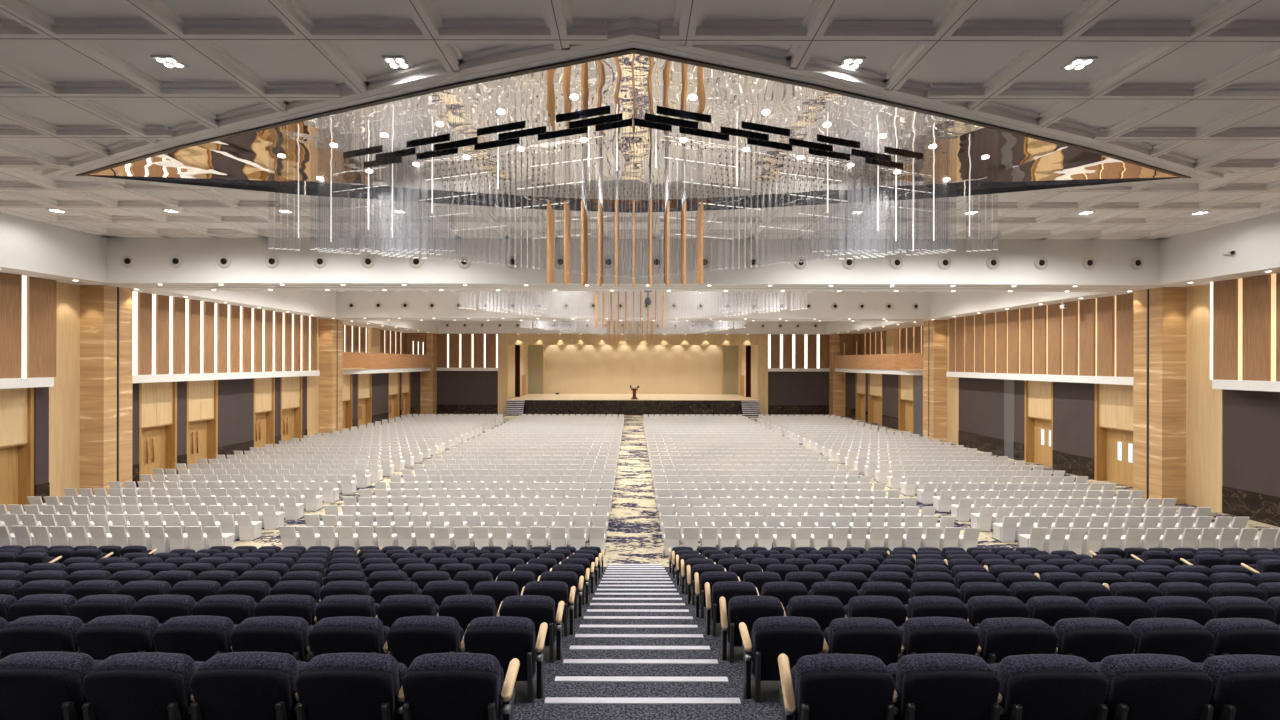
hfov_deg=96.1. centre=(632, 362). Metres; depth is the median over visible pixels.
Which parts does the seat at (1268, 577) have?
panel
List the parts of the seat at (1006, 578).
panel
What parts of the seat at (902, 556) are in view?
panel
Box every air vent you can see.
[121,254,134,267]
[169,254,182,267]
[217,255,230,267]
[265,255,278,267]
[313,255,326,267]
[348,301,354,308]
[361,255,374,267]
[374,302,381,308]
[401,302,408,308]
[409,255,422,267]
[428,302,435,308]
[455,302,462,308]
[458,255,470,268]
[482,302,489,308]
[506,255,518,268]
[509,302,515,308]
[536,302,542,309]
[555,255,563,268]
[563,302,569,309]
[589,302,594,309]
[603,255,614,268]
[616,302,623,309]
[652,255,662,268]
[670,302,677,309]
[697,302,703,309]
[703,255,710,268]
[724,302,730,309]
[746,256,758,268]
[751,302,757,309]
[777,302,784,309]
[794,256,806,268]
[804,302,811,309]
[831,302,838,309]
[842,256,855,268]
[858,303,865,309]
[885,303,892,309]
[890,256,903,268]
[912,303,918,309]
[938,256,951,268]
[986,256,999,269]
[1034,256,1047,269]
[1082,256,1095,269]
[1130,256,1143,269]
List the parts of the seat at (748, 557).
panel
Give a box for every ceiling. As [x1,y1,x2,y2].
[0,0,1279,239]
[340,291,921,292]
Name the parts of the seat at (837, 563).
panel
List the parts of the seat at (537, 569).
panel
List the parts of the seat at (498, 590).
panel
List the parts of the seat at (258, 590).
panel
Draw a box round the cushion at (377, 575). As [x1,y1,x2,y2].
[368,571,407,580]
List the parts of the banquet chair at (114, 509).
backrest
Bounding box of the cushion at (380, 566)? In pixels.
[365,563,398,570]
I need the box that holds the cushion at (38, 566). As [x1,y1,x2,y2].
[26,563,65,570]
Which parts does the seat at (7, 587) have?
panel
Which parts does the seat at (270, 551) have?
panel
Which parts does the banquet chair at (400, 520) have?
backrest, seat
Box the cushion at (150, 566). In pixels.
[141,563,176,569]
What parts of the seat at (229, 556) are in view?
panel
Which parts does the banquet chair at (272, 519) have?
backrest, seat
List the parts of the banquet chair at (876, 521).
seat, backrest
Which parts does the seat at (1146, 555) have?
panel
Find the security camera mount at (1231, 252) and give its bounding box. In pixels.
[1223,250,1234,254]
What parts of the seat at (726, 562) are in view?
panel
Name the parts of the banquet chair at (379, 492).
backrest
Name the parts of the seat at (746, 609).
armrest, panel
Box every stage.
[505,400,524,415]
[507,394,758,414]
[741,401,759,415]
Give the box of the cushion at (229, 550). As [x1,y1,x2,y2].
[223,549,248,552]
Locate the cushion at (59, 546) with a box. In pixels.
[48,545,72,548]
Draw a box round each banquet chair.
[0,504,9,521]
[0,526,16,546]
[1,514,23,533]
[7,505,25,520]
[11,526,35,546]
[19,514,41,532]
[23,505,42,520]
[27,496,46,511]
[30,526,53,547]
[38,514,57,532]
[40,505,59,520]
[44,496,62,511]
[48,526,73,547]
[54,514,75,533]
[56,505,76,520]
[60,496,77,511]
[68,526,92,546]
[72,514,94,532]
[74,505,92,520]
[75,496,94,511]
[87,526,113,547]
[90,505,110,520]
[91,514,112,532]
[92,496,109,511]
[107,496,125,510]
[108,505,128,520]
[108,526,131,547]
[109,514,130,532]
[123,497,142,511]
[124,505,145,520]
[127,514,148,532]
[127,526,151,549]
[139,496,158,511]
[141,505,162,520]
[146,514,166,532]
[147,526,169,553]
[155,496,172,511]
[159,505,177,520]
[164,514,185,532]
[165,526,189,550]
[170,497,188,511]
[175,505,194,520]
[181,514,202,532]
[185,526,208,551]
[187,496,204,511]
[193,505,210,520]
[199,515,221,532]
[203,496,220,511]
[204,526,234,548]
[209,505,227,520]
[218,514,239,540]
[219,496,235,511]
[226,505,244,520]
[234,497,251,511]
[235,515,262,540]
[243,505,263,528]
[250,497,267,511]
[260,505,285,529]
[266,497,284,518]
[278,526,300,548]
[282,497,303,519]
[297,527,320,549]
[304,514,323,532]
[318,526,339,549]
[321,515,341,532]
[323,505,342,521]
[336,527,359,549]
[339,515,359,533]
[341,505,359,521]
[343,497,358,511]
[356,526,377,546]
[358,497,375,511]
[358,505,376,521]
[358,515,376,532]
[359,489,375,503]
[374,497,392,511]
[374,506,393,521]
[375,489,390,502]
[375,515,395,532]
[375,526,397,547]
[390,489,405,502]
[390,497,407,511]
[392,505,410,521]
[394,515,413,532]
[395,526,416,549]
[404,489,420,502]
[406,497,423,511]
[409,506,427,521]
[411,515,431,533]
[414,527,435,548]
[420,489,435,502]
[422,497,438,511]
[425,505,444,521]
[429,515,449,533]
[433,527,454,548]
[434,489,449,502]
[438,497,454,511]
[442,505,460,521]
[448,515,467,533]
[449,489,464,503]
[453,527,473,548]
[454,497,469,511]
[459,505,476,521]
[464,489,479,503]
[466,515,484,533]
[469,497,485,511]
[473,527,492,548]
[476,506,493,521]
[479,489,494,503]
[484,515,502,533]
[485,497,501,511]
[491,527,511,548]
[493,506,509,526]
[494,489,509,505]
[501,515,519,540]
[502,497,516,514]
[509,489,523,505]
[510,506,526,526]
[511,527,530,549]
[517,497,532,514]
[520,515,536,540]
[524,489,537,505]
[527,506,542,526]
[530,527,548,546]
[533,497,547,514]
[538,515,554,540]
[539,489,552,505]
[544,506,558,526]
[549,497,563,514]
[550,527,567,549]
[554,489,567,505]
[556,515,571,540]
[560,506,575,526]
[565,497,578,514]
[569,489,581,505]
[569,527,585,549]
[574,515,589,541]
[577,506,591,526]
[581,497,594,514]
[584,489,595,505]
[589,527,605,554]
[592,515,607,541]
[594,506,608,530]
[597,497,609,520]
[599,489,611,510]
[656,489,668,510]
[658,497,671,519]
[660,506,673,530]
[661,515,676,541]
[663,527,679,554]
[671,489,683,505]
[673,498,686,514]
[676,506,689,526]
[679,516,694,541]
[681,527,698,549]
[685,490,697,505]
[688,497,701,515]
[692,506,706,526]
[695,515,710,540]
[699,489,712,505]
[700,527,716,546]
[703,498,717,514]
[707,506,722,526]
[711,515,728,540]
[713,490,726,505]
[718,497,732,514]
[718,527,736,549]
[723,506,738,526]
[727,490,741,505]
[729,516,745,541]
[733,498,748,515]
[736,527,755,549]
[739,506,755,526]
[742,490,755,503]
[745,516,763,541]
[748,497,763,512]
[754,527,773,549]
[755,506,771,526]
[756,490,770,503]
[763,498,778,512]
[763,516,780,541]
[770,490,784,503]
[771,506,788,522]
[773,527,792,546]
[778,498,794,512]
[780,516,798,533]
[784,490,799,503]
[787,506,804,521]
[791,527,811,549]
[794,498,809,512]
[797,516,815,533]
[799,490,813,503]
[804,506,820,522]
[809,498,824,512]
[809,527,829,549]
[813,490,828,503]
[814,516,832,533]
[820,506,836,522]
[824,498,840,512]
[827,490,842,503]
[828,527,848,549]
[831,516,850,533]
[835,506,853,521]
[839,498,855,512]
[841,490,856,503]
[846,527,867,547]
[848,516,868,533]
[851,506,869,521]
[854,498,870,512]
[855,490,871,503]
[865,528,886,550]
[866,516,885,534]
[868,506,886,521]
[869,498,886,512]
[870,490,886,503]
[884,516,902,533]
[884,527,904,550]
[885,490,900,503]
[885,498,902,512]
[885,506,902,521]
[901,498,917,512]
[901,506,919,522]
[901,516,920,533]
[902,527,923,550]
[918,507,935,522]
[918,516,937,534]
[920,528,942,548]
[936,516,955,533]
[939,527,960,550]
[950,498,972,520]
[957,528,980,550]
[969,498,988,519]
[970,506,994,530]
[986,498,1004,512]
[991,507,1011,529]
[992,516,1018,542]
[1003,498,1019,512]
[1010,507,1027,522]
[1015,516,1035,541]
[1018,498,1035,512]
[1018,528,1047,550]
[1025,507,1044,522]
[1033,516,1053,534]
[1034,498,1050,512]
[1042,507,1061,522]
[1043,528,1067,553]
[1049,498,1066,512]
[1050,516,1071,534]
[1059,507,1077,522]
[1063,528,1086,553]
[1065,498,1082,512]
[1067,516,1089,534]
[1076,507,1093,522]
[1081,498,1098,513]
[1082,528,1105,555]
[1085,516,1106,534]
[1092,507,1111,522]
[1095,498,1113,513]
[1100,528,1123,547]
[1103,516,1124,534]
[1108,507,1127,521]
[1111,498,1128,512]
[1119,528,1143,550]
[1121,516,1141,534]
[1123,507,1144,522]
[1126,498,1145,512]
[1138,516,1159,534]
[1139,528,1162,549]
[1140,507,1160,522]
[1143,498,1160,513]
[1157,516,1177,534]
[1158,507,1177,522]
[1158,528,1181,549]
[1159,498,1176,513]
[1174,516,1195,534]
[1175,507,1194,522]
[1176,528,1200,548]
[1192,507,1211,522]
[1192,516,1212,534]
[1195,528,1219,549]
[1209,516,1231,534]
[1214,528,1238,549]
[1228,517,1249,535]
[1233,528,1257,549]
[1252,528,1278,549]
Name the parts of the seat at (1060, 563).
panel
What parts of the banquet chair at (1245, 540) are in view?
seat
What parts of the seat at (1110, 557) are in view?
panel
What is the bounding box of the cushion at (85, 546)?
[72,545,96,548]
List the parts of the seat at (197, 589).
panel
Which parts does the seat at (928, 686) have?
seat, armrest, panel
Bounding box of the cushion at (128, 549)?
[122,545,147,552]
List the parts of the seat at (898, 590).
panel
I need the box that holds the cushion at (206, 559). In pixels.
[197,557,228,562]
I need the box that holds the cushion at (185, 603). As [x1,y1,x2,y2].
[134,594,195,615]
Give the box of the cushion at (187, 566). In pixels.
[177,563,214,570]
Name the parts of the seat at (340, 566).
panel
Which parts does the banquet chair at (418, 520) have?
seat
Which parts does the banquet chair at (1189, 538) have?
seat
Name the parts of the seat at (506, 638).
panel, armrest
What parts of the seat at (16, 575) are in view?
panel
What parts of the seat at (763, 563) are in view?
panel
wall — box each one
[0,272,436,502]
[436,334,829,414]
[520,345,745,396]
[829,273,1279,526]
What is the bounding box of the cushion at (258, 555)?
[241,553,269,557]
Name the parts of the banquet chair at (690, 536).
seat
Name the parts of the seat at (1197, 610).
panel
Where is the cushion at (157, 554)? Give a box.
[151,553,180,556]
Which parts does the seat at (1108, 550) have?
panel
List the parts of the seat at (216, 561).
panel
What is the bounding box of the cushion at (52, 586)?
[21,580,71,593]
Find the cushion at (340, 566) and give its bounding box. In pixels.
[328,563,361,570]
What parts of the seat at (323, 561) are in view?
panel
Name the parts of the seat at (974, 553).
panel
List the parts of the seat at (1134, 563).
panel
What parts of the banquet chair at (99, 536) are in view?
seat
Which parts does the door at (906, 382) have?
header panel, header panel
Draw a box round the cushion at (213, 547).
[209,546,231,548]
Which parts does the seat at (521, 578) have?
panel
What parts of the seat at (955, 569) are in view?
panel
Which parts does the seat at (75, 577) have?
panel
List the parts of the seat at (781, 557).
panel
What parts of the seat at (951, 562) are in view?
panel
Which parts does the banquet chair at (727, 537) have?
seat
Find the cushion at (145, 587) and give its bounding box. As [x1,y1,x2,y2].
[121,580,170,594]
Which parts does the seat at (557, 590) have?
panel, armrest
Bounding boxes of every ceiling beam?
[107,238,1159,291]
[336,291,929,320]
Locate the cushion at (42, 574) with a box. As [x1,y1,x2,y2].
[23,570,67,579]
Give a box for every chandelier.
[269,95,996,286]
[467,291,806,329]
[523,321,727,341]
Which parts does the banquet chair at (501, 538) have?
seat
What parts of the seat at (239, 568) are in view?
panel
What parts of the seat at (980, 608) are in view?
panel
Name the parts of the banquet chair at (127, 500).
backrest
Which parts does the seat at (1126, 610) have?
panel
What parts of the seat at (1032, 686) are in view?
seat, armrest, panel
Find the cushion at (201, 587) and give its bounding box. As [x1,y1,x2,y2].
[171,580,220,594]
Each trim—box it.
[0,212,440,333]
[439,320,826,334]
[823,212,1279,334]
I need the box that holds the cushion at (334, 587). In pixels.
[322,581,369,595]
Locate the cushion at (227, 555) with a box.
[211,553,239,557]
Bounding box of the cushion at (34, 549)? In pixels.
[21,548,47,552]
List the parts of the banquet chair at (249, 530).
backrest, seat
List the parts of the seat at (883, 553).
panel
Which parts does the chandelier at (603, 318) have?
oak rod, oak rod, oak rod, oak rod, oak rod, oak rod, oak rod, oak rod, oak rod, oak rod, oak rod, oak rod, oak rod, oak rod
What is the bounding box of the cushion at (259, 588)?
[222,580,269,595]
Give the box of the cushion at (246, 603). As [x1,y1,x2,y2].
[197,595,255,616]
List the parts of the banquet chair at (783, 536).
seat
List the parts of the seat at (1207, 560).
armrest, panel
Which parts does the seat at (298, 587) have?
panel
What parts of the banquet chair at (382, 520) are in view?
backrest, seat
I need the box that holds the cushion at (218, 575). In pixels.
[195,570,237,580]
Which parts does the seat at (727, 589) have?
armrest, panel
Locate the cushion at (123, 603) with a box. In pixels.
[74,594,135,614]
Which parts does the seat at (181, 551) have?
panel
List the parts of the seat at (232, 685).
panel, seat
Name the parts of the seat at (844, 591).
panel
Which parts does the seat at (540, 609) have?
panel, armrest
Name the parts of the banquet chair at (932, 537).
seat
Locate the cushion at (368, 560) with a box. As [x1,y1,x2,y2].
[363,558,392,563]
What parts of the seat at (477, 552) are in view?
panel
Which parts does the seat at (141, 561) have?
panel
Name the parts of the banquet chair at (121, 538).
seat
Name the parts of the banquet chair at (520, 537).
seat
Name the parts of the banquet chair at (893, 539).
seat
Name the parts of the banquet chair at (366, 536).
seat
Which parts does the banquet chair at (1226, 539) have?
seat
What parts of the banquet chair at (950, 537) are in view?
seat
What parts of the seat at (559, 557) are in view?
panel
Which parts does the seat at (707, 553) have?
panel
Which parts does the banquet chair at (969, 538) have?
seat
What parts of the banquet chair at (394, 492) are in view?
backrest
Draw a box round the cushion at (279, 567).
[252,563,288,572]
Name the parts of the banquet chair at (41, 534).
seat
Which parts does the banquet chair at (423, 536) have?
seat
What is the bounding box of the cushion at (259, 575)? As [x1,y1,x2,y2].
[240,570,280,582]
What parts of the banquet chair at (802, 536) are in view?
seat, backrest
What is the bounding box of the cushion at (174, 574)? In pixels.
[153,570,195,579]
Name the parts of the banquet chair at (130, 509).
backrest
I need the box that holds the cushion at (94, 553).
[75,549,102,558]
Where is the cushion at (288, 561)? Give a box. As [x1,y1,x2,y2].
[263,557,293,565]
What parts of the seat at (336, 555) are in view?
panel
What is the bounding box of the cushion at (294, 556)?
[271,553,298,559]
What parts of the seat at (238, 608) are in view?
panel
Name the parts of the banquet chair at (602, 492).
backrest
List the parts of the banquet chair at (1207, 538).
seat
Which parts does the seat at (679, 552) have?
armrest, panel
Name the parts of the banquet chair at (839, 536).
seat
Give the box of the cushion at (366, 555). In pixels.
[361,553,387,557]
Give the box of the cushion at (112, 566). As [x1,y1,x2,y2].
[103,563,140,569]
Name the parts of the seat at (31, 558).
panel, seat, armrest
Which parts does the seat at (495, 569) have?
panel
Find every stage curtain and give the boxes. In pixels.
[515,345,519,396]
[746,345,750,396]
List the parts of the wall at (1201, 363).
slat panel, acoustic panel, slat panel, acoustic panel, slat panel, slat panel, slat panel, slat panel, acoustic panel, slat panel, slat panel, slat panel, balcony post, slat panel, acoustic panel, joint trim, slat panel, cream panel, slat panel, slat panel, slat panel, acoustic panel, slat panel, slat panel, acoustic panel, slat panel, acoustic panel, slat panel, slat panel, slat panel, slat panel, acoustic panel, slat panel, slat panel, slat panel, joint trim, cream panel, slat panel, acoustic panel, slat panel, slat panel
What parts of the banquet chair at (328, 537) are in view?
seat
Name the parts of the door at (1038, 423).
header panel, header panel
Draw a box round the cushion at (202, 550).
[196,549,221,552]
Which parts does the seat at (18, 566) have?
panel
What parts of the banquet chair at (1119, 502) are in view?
backrest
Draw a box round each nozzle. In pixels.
[267,257,275,265]
[315,257,324,265]
[363,257,372,265]
[411,258,420,265]
[460,257,468,265]
[508,257,516,266]
[556,257,563,266]
[604,257,612,266]
[652,257,660,266]
[748,258,756,266]
[796,258,804,266]
[844,258,852,266]
[892,258,900,266]
[941,258,948,266]
[989,258,996,266]
[1037,258,1044,267]
[1085,258,1092,267]
[1133,258,1141,267]
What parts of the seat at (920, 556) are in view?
panel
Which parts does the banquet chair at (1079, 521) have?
seat, backrest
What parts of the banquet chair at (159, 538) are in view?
seat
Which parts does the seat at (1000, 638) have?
panel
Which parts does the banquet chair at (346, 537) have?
backrest, seat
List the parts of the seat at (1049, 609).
panel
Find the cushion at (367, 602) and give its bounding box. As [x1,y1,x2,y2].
[319,595,375,616]
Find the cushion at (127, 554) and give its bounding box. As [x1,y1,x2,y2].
[121,553,150,556]
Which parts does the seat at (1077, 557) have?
panel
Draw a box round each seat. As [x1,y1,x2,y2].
[0,545,23,549]
[0,548,20,553]
[0,552,17,562]
[0,562,28,571]
[0,570,25,581]
[0,580,21,599]
[0,594,16,622]
[0,615,84,659]
[0,617,8,650]
[0,651,102,719]
[8,594,76,622]
[15,552,61,565]
[16,580,71,599]
[18,548,47,554]
[20,570,67,584]
[21,545,47,550]
[24,563,65,573]
[47,545,72,550]
[47,548,74,562]
[62,557,96,566]
[63,563,102,574]
[64,570,110,585]
[66,580,121,600]
[69,594,136,623]
[72,545,96,550]
[72,549,112,560]
[76,615,161,659]
[82,652,204,719]
[95,557,129,566]
[97,546,121,556]
[101,563,140,574]
[107,570,152,585]
[116,580,170,601]
[120,545,156,556]
[121,553,150,560]
[129,557,162,566]
[130,594,197,623]
[139,563,176,575]
[150,570,195,586]
[151,553,180,560]
[153,615,237,661]
[162,557,195,567]
[168,580,221,601]
[169,549,195,555]
[176,563,214,575]
[181,553,210,561]
[190,652,307,719]
[192,595,257,624]
[194,570,238,586]
[196,549,221,555]
[196,557,228,567]
[209,546,231,552]
[211,553,239,561]
[213,563,251,576]
[218,580,271,602]
[223,549,248,556]
[229,557,261,567]
[230,616,313,661]
[234,546,256,552]
[237,570,281,587]
[241,553,269,561]
[250,549,275,556]
[251,563,288,576]
[254,594,318,625]
[259,546,280,552]
[261,557,294,568]
[269,580,321,602]
[270,553,298,562]
[277,549,302,557]
[280,571,324,587]
[283,546,306,553]
[288,563,326,576]
[294,557,327,568]
[295,652,407,719]
[299,553,328,562]
[304,549,329,557]
[307,546,330,553]
[308,616,389,660]
[315,595,379,624]
[320,581,371,600]
[323,570,367,585]
[325,563,363,575]
[327,557,360,567]
[329,553,358,561]
[330,549,359,556]
[331,546,354,552]
[356,546,382,551]
[357,549,382,557]
[359,553,387,562]
[361,558,393,568]
[363,563,400,576]
[366,571,409,588]
[370,581,421,603]
[377,595,438,627]
[382,546,403,552]
[385,549,409,557]
[386,616,466,667]
[390,553,416,563]
[395,558,425,569]
[401,563,437,578]
[402,652,519,719]
[406,546,428,552]
[410,571,452,589]
[413,549,436,557]
[420,553,446,563]
[421,580,471,606]
[428,558,458,570]
[432,546,452,552]
[438,595,502,633]
[439,563,473,579]
[440,549,463,557]
[449,553,475,562]
[453,571,497,591]
[457,546,477,552]
[462,558,490,570]
[464,616,547,702]
[467,549,490,557]
[472,581,524,611]
[477,563,514,580]
[479,553,505,562]
[481,546,501,552]
[494,549,516,557]
[495,558,527,570]
[496,571,540,594]
[499,595,564,662]
[506,546,526,552]
[509,553,538,563]
[514,564,551,580]
[521,549,543,557]
[523,581,575,636]
[528,558,560,570]
[531,546,551,552]
[539,553,567,563]
[539,571,583,617]
[548,549,573,558]
[552,564,589,604]
[555,546,575,553]
[561,558,594,594]
[568,553,597,584]
[574,549,601,578]
[579,546,603,572]
[669,547,692,573]
[672,550,698,578]
[676,554,705,585]
[681,558,713,594]
[687,564,724,604]
[694,571,738,618]
[696,547,717,553]
[699,550,725,558]
[705,581,757,636]
[706,554,734,563]
[714,558,746,571]
[719,595,783,662]
[721,547,742,553]
[724,564,762,580]
[726,550,752,557]
[735,554,764,563]
[738,572,781,594]
[739,616,823,701]
[746,547,766,553]
[747,558,779,571]
[756,550,779,557]
[756,581,808,609]
[762,564,799,580]
[768,554,794,563]
[770,547,791,553]
[778,653,894,719]
[781,595,845,631]
[783,550,806,557]
[784,558,813,570]
[784,571,824,591]
[795,547,815,553]
[798,554,824,563]
[803,564,837,579]
[808,581,858,606]
[810,550,833,558]
[817,558,846,570]
[819,547,840,553]
[823,617,902,665]
[825,571,868,590]
[828,554,854,563]
[836,550,860,558]
[838,564,874,578]
[844,547,865,553]
[844,596,906,626]
[849,558,879,570]
[857,554,884,563]
[858,581,909,604]
[863,550,887,558]
[868,571,911,588]
[869,547,890,551]
[875,564,913,577]
[880,558,914,569]
[886,554,915,563]
[887,550,915,555]
[887,653,1000,719]
[893,547,916,554]
[897,617,979,656]
[904,596,967,619]
[907,582,959,599]
[910,572,954,585]
[912,554,943,562]
[912,564,950,575]
[914,559,947,567]
[916,550,943,557]
[917,547,941,552]
[941,547,964,554]
[943,550,969,558]
[944,559,979,569]
[946,554,973,560]
[950,564,988,577]
[953,572,997,588]
[958,582,1010,603]
[964,596,1028,626]
[966,547,989,553]
[970,550,994,558]
[974,617,1057,663]
[975,554,1003,563]
[980,559,1013,568]
[984,565,1025,577]
[988,654,1107,719]
[991,547,1014,554]
[996,572,1040,588]
[997,550,1022,558]
[1005,554,1033,563]
[1008,582,1061,603]
[1014,559,1046,569]
[1015,547,1037,553]
[1024,550,1049,557]
[1025,565,1062,574]
[1025,596,1090,625]
[1034,554,1062,562]
[1034,572,1084,588]
[1046,559,1079,569]
[1050,618,1136,662]
[1051,550,1075,558]
[1059,582,1111,603]
[1062,565,1100,577]
[1064,554,1092,562]
[1079,559,1112,568]
[1082,572,1127,585]
[1086,596,1152,625]
[1089,547,1125,558]
[1091,654,1213,719]
[1093,554,1122,562]
[1099,565,1137,576]
[1103,582,1163,603]
[1112,559,1145,568]
[1124,547,1147,558]
[1124,572,1169,587]
[1127,618,1214,662]
[1131,551,1171,562]
[1136,565,1175,576]
[1145,559,1179,568]
[1147,596,1213,625]
[1148,547,1172,553]
[1158,582,1213,602]
[1166,572,1213,587]
[1169,551,1196,564]
[1173,548,1197,553]
[1174,565,1213,576]
[1180,554,1226,568]
[1194,654,1279,719]
[1196,551,1224,556]
[1197,548,1222,553]
[1203,618,1279,655]
[1206,596,1275,621]
[1209,582,1265,600]
[1210,572,1257,586]
[1211,565,1252,576]
[1222,548,1248,552]
[1223,551,1252,557]
[1223,554,1256,565]
[1241,559,1279,574]
[1247,548,1272,552]
[1249,551,1278,556]
[1252,572,1279,585]
[1253,555,1279,563]
[1258,582,1279,601]
[1266,596,1279,624]
[1271,548,1279,552]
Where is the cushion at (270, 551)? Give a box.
[250,549,275,553]
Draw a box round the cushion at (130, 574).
[110,570,152,579]
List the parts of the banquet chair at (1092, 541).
seat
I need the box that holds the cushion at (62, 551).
[48,548,74,554]
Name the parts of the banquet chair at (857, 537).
seat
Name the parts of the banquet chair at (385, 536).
seat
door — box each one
[0,387,33,511]
[139,382,176,480]
[186,380,217,468]
[253,377,274,450]
[281,376,301,443]
[343,374,351,430]
[358,373,371,430]
[388,372,399,420]
[401,372,409,416]
[856,373,865,419]
[868,373,881,423]
[899,375,913,433]
[1024,380,1052,468]
[1094,384,1132,486]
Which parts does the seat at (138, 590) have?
panel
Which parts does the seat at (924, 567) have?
panel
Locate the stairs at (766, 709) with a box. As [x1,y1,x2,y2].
[513,568,781,719]
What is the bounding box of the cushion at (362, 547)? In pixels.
[358,546,379,548]
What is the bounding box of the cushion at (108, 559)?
[96,557,129,562]
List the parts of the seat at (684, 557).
armrest, panel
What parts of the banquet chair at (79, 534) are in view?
seat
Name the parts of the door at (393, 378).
header panel, header panel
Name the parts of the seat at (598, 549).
panel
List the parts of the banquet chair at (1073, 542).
seat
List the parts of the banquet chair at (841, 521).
backrest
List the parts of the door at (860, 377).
header panel, header panel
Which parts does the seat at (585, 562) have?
panel, armrest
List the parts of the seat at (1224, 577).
panel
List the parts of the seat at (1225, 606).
panel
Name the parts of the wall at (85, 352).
slat panel, slat panel, acoustic panel, slat panel, cream panel, joint trim, acoustic panel, slat panel, slat panel, slat panel, acoustic panel, slat panel, slat panel, slat panel, slat panel, acoustic panel, slat panel, slat panel, slat panel, acoustic panel, slat panel, slat panel, slat panel, acoustic panel, slat panel, cream panel, slat panel, joint trim, slat panel, acoustic panel, slat panel, slat panel, slat panel, acoustic panel, slat panel, slat panel, slat panel, slat panel, acoustic panel, slat panel, acoustic panel, slat panel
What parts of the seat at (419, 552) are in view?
panel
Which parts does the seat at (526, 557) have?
panel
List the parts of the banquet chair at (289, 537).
seat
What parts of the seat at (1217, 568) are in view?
panel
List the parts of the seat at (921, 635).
seat, panel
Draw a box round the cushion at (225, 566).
[216,563,251,570]
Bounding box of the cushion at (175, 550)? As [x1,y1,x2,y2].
[170,549,195,552]
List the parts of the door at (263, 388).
header panel, header panel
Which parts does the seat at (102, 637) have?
panel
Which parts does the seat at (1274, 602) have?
panel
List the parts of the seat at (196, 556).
panel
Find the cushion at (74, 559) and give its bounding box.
[63,557,96,562]
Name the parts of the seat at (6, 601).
panel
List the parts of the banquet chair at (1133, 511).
backrest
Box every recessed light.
[46,209,66,211]
[151,55,187,67]
[162,209,180,212]
[277,209,293,212]
[382,56,410,68]
[393,209,406,212]
[840,57,865,68]
[850,210,864,213]
[963,210,979,213]
[1060,57,1096,69]
[1076,211,1094,213]
[1190,211,1210,214]
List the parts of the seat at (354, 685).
panel, armrest, seat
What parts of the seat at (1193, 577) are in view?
panel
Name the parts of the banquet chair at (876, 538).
seat, backrest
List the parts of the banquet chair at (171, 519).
backrest, seat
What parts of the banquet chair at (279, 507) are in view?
backrest, seat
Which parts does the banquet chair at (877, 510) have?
backrest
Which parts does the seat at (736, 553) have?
panel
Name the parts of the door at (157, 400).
pull handle, header panel, header panel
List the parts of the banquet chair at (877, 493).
backrest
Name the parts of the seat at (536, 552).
panel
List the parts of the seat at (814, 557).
panel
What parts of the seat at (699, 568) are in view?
armrest, panel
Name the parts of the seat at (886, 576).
panel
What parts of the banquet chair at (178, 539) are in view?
seat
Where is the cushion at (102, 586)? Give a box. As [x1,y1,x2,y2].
[70,580,121,593]
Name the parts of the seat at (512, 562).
panel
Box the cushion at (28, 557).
[18,552,49,562]
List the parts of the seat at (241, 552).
panel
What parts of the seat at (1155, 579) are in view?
panel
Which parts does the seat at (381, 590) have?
panel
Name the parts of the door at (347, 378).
header panel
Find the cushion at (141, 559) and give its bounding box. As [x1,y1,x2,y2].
[130,557,162,562]
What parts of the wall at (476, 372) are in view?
slat panel, slat panel, slat panel, acoustic panel, slat panel, slat panel, slat panel, slat panel, acoustic panel, slat panel, slat panel, slat panel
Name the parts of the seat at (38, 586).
panel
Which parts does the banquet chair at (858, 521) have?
seat, backrest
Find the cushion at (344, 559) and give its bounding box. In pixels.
[330,557,359,563]
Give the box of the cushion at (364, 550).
[359,549,382,552]
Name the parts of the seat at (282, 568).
panel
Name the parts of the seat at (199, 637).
panel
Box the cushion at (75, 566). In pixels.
[66,563,102,569]
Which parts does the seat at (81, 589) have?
panel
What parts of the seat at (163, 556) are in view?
panel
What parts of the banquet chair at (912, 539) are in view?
seat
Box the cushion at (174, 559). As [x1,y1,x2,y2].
[163,557,195,562]
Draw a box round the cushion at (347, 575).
[326,570,365,581]
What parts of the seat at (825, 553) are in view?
panel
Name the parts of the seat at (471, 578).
panel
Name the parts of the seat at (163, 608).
panel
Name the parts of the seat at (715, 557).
panel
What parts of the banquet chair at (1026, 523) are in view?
seat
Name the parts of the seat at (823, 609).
panel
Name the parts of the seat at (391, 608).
panel, seat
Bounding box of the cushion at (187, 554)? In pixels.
[181,553,210,556]
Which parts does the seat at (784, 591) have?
panel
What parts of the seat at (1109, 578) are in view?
panel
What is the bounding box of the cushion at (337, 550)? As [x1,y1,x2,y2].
[332,549,356,553]
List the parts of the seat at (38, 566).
panel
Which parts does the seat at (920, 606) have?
panel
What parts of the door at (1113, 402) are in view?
header panel, header panel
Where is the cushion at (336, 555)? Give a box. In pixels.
[331,553,357,557]
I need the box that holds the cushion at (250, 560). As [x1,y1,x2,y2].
[230,557,261,563]
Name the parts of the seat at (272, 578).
panel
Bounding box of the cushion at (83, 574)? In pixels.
[67,570,110,579]
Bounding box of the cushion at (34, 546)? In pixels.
[23,545,47,548]
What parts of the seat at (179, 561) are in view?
panel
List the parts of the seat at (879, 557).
panel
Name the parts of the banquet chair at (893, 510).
backrest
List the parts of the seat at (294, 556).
panel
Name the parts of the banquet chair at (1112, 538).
seat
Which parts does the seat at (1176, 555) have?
panel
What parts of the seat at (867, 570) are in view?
panel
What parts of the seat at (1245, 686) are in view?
panel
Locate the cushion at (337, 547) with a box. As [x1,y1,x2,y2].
[333,546,354,549]
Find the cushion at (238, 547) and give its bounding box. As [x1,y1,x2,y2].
[234,546,256,549]

